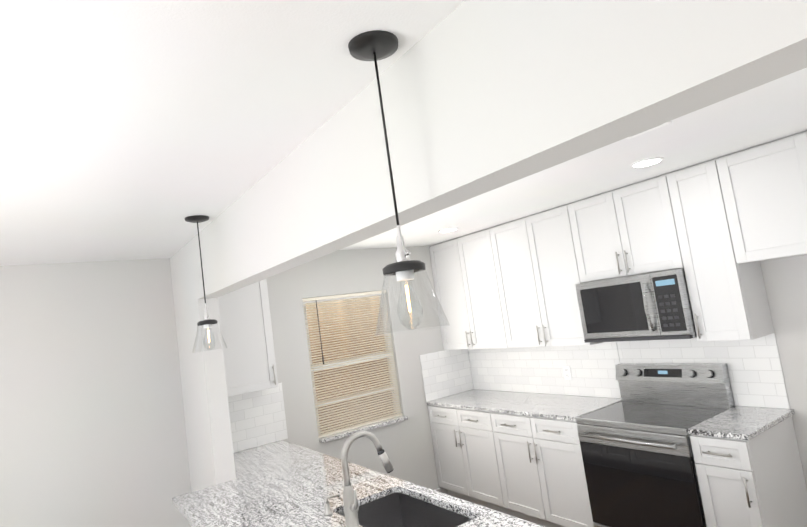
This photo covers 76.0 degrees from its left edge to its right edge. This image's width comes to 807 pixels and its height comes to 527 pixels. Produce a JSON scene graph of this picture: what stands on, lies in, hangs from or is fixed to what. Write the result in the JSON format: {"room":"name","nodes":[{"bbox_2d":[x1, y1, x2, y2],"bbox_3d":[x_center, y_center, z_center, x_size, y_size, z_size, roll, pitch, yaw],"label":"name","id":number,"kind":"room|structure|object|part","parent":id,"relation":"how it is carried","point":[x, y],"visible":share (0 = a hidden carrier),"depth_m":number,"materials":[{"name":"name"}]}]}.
{"room":"kitchen","nodes":[
{"label":"kitchen","id":0,"kind":"room"},
{"bbox_2d":[0,246,473,526],"bbox_3d":[-2.349,1.223,3.351,7.590,2.445,0.120,-4,-7,-35],"label":"wall","id":1,"kind":"structure","parent":0,"point":[92,427],"depth_m":3.62,"materials":[{"name":"beige paint"}]},
{"bbox_2d":[218,279,277,396],"bbox_3d":[-1.298,0.442,3.926,0.493,1.071,0.360,-4,-7,-35],"label":"upper cabinet","id":2,"kind":"object","parent":1,"relation":"attached to","point":[247,335],"visible":0.54,"depth_m":3.83,"materials":[{"name":"white paint"}]},
{"bbox_2d":[228,349,473,452],"bbox_3d":[-0.399,1.160,4.621,2.678,0.453,0.008,-4,-7,-35],"label":"tile backsplash","id":3,"kind":"structure","parent":1,"relation":"attached to","point":[257,418],"depth_m":4.18,"materials":[{"name":"white tile"}]},
{"bbox_2d":[303,294,400,434],"bbox_3d":[-0.471,0.890,4.713,0.880,1.225,0.055,-4,-7,-35],"label":"window","id":4,"kind":"structure","parent":1,"relation":"in","point":[346,298],"depth_m":4.73,"materials":[{"name":"white plastic"}]},
{"bbox_2d":[302,290,402,437],"bbox_3d":[-0.447,0.869,4.677,0.872,1.193,0.042,-4,-7,-35],"label":"window blind slats","id":5,"kind":"object","parent":4,"relation":"attached to","point":[350,427],"visible":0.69,"depth_m":4.65,"materials":[{"name":"beige"}]},
{"bbox_2d":[319,415,407,442],"bbox_3d":[-0.349,1.468,4.596,0.880,0.030,0.110,-4,-7,-35],"label":"window sill","id":6,"kind":"structure","parent":1,"relation":"attached to","point":[358,429],"depth_m":4.55,"materials":[{"name":"white stone"}]},
{"bbox_2d":[0,0,806,265],"bbox_3d":[-0.158,-0.519,1.819,9.620,0.100,5.610,-4,-7,-35],"label":"ceiling","id":7,"kind":"structure","parent":0,"point":[135,129],"depth_m":1.60,"materials":[{"name":"paint"}]},
{"bbox_2d":[185,215,226,352],"bbox_3d":[-1.059,0.105,2.732,0.176,0.710,0.176,-4,-7,-35],"label":"pendant light","id":8,"kind":"object","parent":7,"relation":"hanging from","point":[207,321],"depth_m":2.71,"materials":[{"name":"clear glass"}]},
{"bbox_3d":[-1.021,0.382,2.705,0.176,0.148,0.176,-4,-7,-35],"label":"left pendant light shade","id":9,"kind":"part","parent":8,"relation":"part of","materials":[{"name":"clear glass"}]},
{"bbox_2d":[348,30,449,335],"bbox_3d":[-0.026,-0.190,1.226,0.176,0.700,0.176,-4,-7,-35],"label":"pendant light","id":10,"kind":"object","parent":7,"relation":"hanging from","point":[375,46],"depth_m":1.21,"materials":[{"name":"clear glass"}]},
{"bbox_3d":[0.011,0.082,1.200,0.176,0.148,0.176,-4,-7,-35],"label":"right pendant light shade","id":11,"kind":"part","parent":10,"relation":"part of","materials":[{"name":"clear glass"}]},
{"bbox_2d":[438,228,457,231],"bbox_3d":[0.381,-0.285,4.409,0.176,0.008,0.176,-4,-7,-35],"label":"recessed light","id":12,"kind":"object","parent":7,"relation":"in","point":[447,229],"visible":0.96,"depth_m":4.38,"materials":[{"name":"white plastic"}]},
{"bbox_2d":[630,157,663,167],"bbox_3d":[1.373,-0.569,2.910,0.176,0.008,0.176,-4,-7,-35],"label":"recessed light","id":13,"kind":"object","parent":7,"relation":"in","point":[646,162],"visible":1,"depth_m":2.89,"materials":[{"name":"white plastic"}]},
{"bbox_2d":[625,121,671,138],"bbox_3d":[0.955,-0.581,2.196,0.340,0.008,0.200,-4,-7,-35],"label":"ceiling vent","id":14,"kind":"object","parent":7,"relation":"in","point":[651,129],"visible":0.1,"depth_m":2.28,"materials":[{"name":"white plastic"}]},
{"bbox_2d":[170,0,806,491],"bbox_3d":[-0.059,0.740,1.645,0.120,2.445,5.370,-4,-7,-35],"label":"wall","id":15,"kind":"structure","parent":0,"point":[480,96],"depth_m":1.15,"materials":[{"name":"beige paint"}]},
{"bbox_2d":[541,254,806,487],"bbox_3d":[2.274,0.572,3.204,0.120,2.445,5.490,-4,-7,-35],"label":"wall","id":16,"kind":"structure","parent":0,"point":[785,280],"depth_m":3.05,"materials":[{"name":"beige paint"}]},
{"bbox_2d":[429,228,507,349],"bbox_3d":[0.701,0.272,5.000,0.360,1.071,0.897,-4,-7,-35],"label":"upper cabinet","id":17,"kind":"object","parent":16,"relation":"attached to","point":[465,281],"visible":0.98,"depth_m":4.87,"materials":[{"name":"white paint"}]},
{"bbox_2d":[489,204,602,347],"bbox_3d":[1.190,0.135,4.288,0.360,1.071,0.849,-4,-7,-35],"label":"upper cabinet","id":18,"kind":"object","parent":16,"relation":"attached to","point":[536,268],"visible":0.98,"depth_m":4.17,"materials":[{"name":"white paint"}]},
{"bbox_2d":[567,174,683,282],"bbox_3d":[1.611,-0.220,3.651,0.360,0.608,0.769,-4,-7,-35],"label":"upper cabinet","id":19,"kind":"object","parent":16,"relation":"attached to","point":[628,230],"visible":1,"depth_m":3.52,"materials":[{"name":"white paint"}]},
{"bbox_2d":[575,268,696,342],"bbox_3d":[1.642,0.297,3.572,0.452,0.430,0.764,-4,-7,-35],"label":"microwave","id":20,"kind":"object","parent":19,"relation":"attached to","point":[653,306],"visible":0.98,"depth_m":3.41,"materials":[{"name":"silver metal"}]},
{"bbox_2d":[468,333,789,408],"bbox_3d":[1.488,0.863,4.242,0.008,0.453,2.810,-4,-7,-35],"label":"tile backsplash","id":21,"kind":"structure","parent":16,"relation":"attached to","point":[755,371],"depth_m":4.03,"materials":[{"name":"white tile"}]},
{"bbox_2d":[563,366,571,379],"bbox_3d":[1.388,0.928,4.375,0.009,0.118,0.075,-4,-7,-35],"label":"outlet","id":22,"kind":"object","parent":21,"relation":"attached to","point":[567,372],"visible":1,"depth_m":4.37,"materials":[{"name":"white plastic"}]},
{"bbox_2d":[666,159,773,341],"bbox_3d":[1.941,-0.076,3.193,0.360,1.071,0.299,-4,-7,-35],"label":"upper cabinet","id":23,"kind":"object","parent":16,"relation":"attached to","point":[728,297],"visible":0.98,"depth_m":3.10,"materials":[{"name":"white paint"}]},
{"bbox_2d":[716,131,806,263],"bbox_3d":[2.246,-0.387,2.725,0.360,0.631,0.900,-4,-7,-35],"label":"upper cabinet","id":24,"kind":"object","parent":16,"relation":"attached to","point":[764,189],"visible":1,"depth_m":2.84,"materials":[{"name":"white paint"}]},
{"bbox_3d":[-0.695,2.031,0.960,7.470,0.060,5.610,-4,-7,-35],"label":"floor","id":25,"kind":"structure","parent":0,"visible":0},
{"bbox_2d":[428,405,512,515],"bbox_3d":[0.773,1.725,4.785,0.652,0.885,0.872,-4,-7,-35],"label":"base cabinet","id":26,"kind":"object","parent":25,"relation":"on","point":[467,468],"visible":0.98,"depth_m":4.58,"materials":[{"name":"white paint"}]},
{"bbox_2d":[490,412,594,526],"bbox_3d":[1.261,1.588,4.073,0.652,0.885,0.872,-4,-7,-35],"label":"base cabinet","id":27,"kind":"object","parent":25,"relation":"on","point":[541,472],"visible":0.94,"depth_m":3.88,"materials":[{"name":"white paint"}]},
{"bbox_2d":[426,389,621,420],"bbox_3d":[0.966,1.204,4.481,0.626,0.030,1.746,-4,-7,-35],"label":"countertop","id":28,"kind":"structure","parent":27,"relation":"on","point":[562,407],"depth_m":4.28,"materials":[{"name":"white stone"}]},
{"bbox_2d":[575,363,734,526],"bbox_3d":[1.683,1.312,3.405,0.693,1.185,0.764,-4,-7,-35],"label":"range","id":29,"kind":"object","parent":25,"relation":"on","point":[638,457],"visible":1,"depth_m":3.32,"materials":[{"name":"silver metal"}]},
{"bbox_2d":[690,416,806,526],"bbox_3d":[2.021,1.375,2.966,0.652,0.885,0.298,-4,-7,-35],"label":"base cabinet","id":30,"kind":"object","parent":25,"relation":"on","point":[758,481],"visible":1,"depth_m":2.84,"materials":[{"name":"white paint"}]},
{"bbox_2d":[688,406,794,440],"bbox_3d":[1.975,0.921,3.010,0.626,0.030,0.318,-4,-7,-35],"label":"countertop","id":31,"kind":"structure","parent":30,"relation":"on","point":[747,423],"depth_m":2.95,"materials":[{"name":"white stone"}]},
{"bbox_3d":[0.038,1.577,2.243,0.624,0.885,0.799,-4,-7,-35],"label":"base cabinet","id":32,"kind":"object","parent":25,"relation":"on","visible":0},
{"bbox_2d":[172,440,543,526],"bbox_3d":[-0.275,1.268,2.302,0.970,0.240,3.888,-4,-7,-35],"label":"countertop","id":33,"kind":"structure","parent":32,"relation":"on","point":[281,483],"depth_m":2.66,"materials":[{"name":"white stone"}]},
{"bbox_2d":[323,494,338,515],"bbox_3d":[-0.337,1.127,2.417,0.086,0.078,0.042,-4,-7,-35],"label":"soap pump","id":34,"kind":"object","parent":33,"relation":"on","point":[328,512],"visible":0.98,"depth_m":2.40,"materials":[{"name":"silver metal"}]},
{"bbox_2d":[341,431,393,526],"bbox_3d":[-0.142,0.920,2.218,0.265,0.393,0.113,-4,-7,-35],"label":"gooseneck faucet","id":35,"kind":"object","parent":33,"relation":"on","point":[350,502],"visible":1,"depth_m":2.17,"materials":[{"name":"silver metal"}]},
{"label":"outside","id":36,"kind":"structure","parent":0,"visible":0},
{"bbox_2d":[306,296,392,433],"bbox_3d":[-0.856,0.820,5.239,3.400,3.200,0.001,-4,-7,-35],"label":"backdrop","id":37,"kind":"structure","parent":36,"point":[348,353],"depth_m":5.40,"materials":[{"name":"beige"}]}
]}

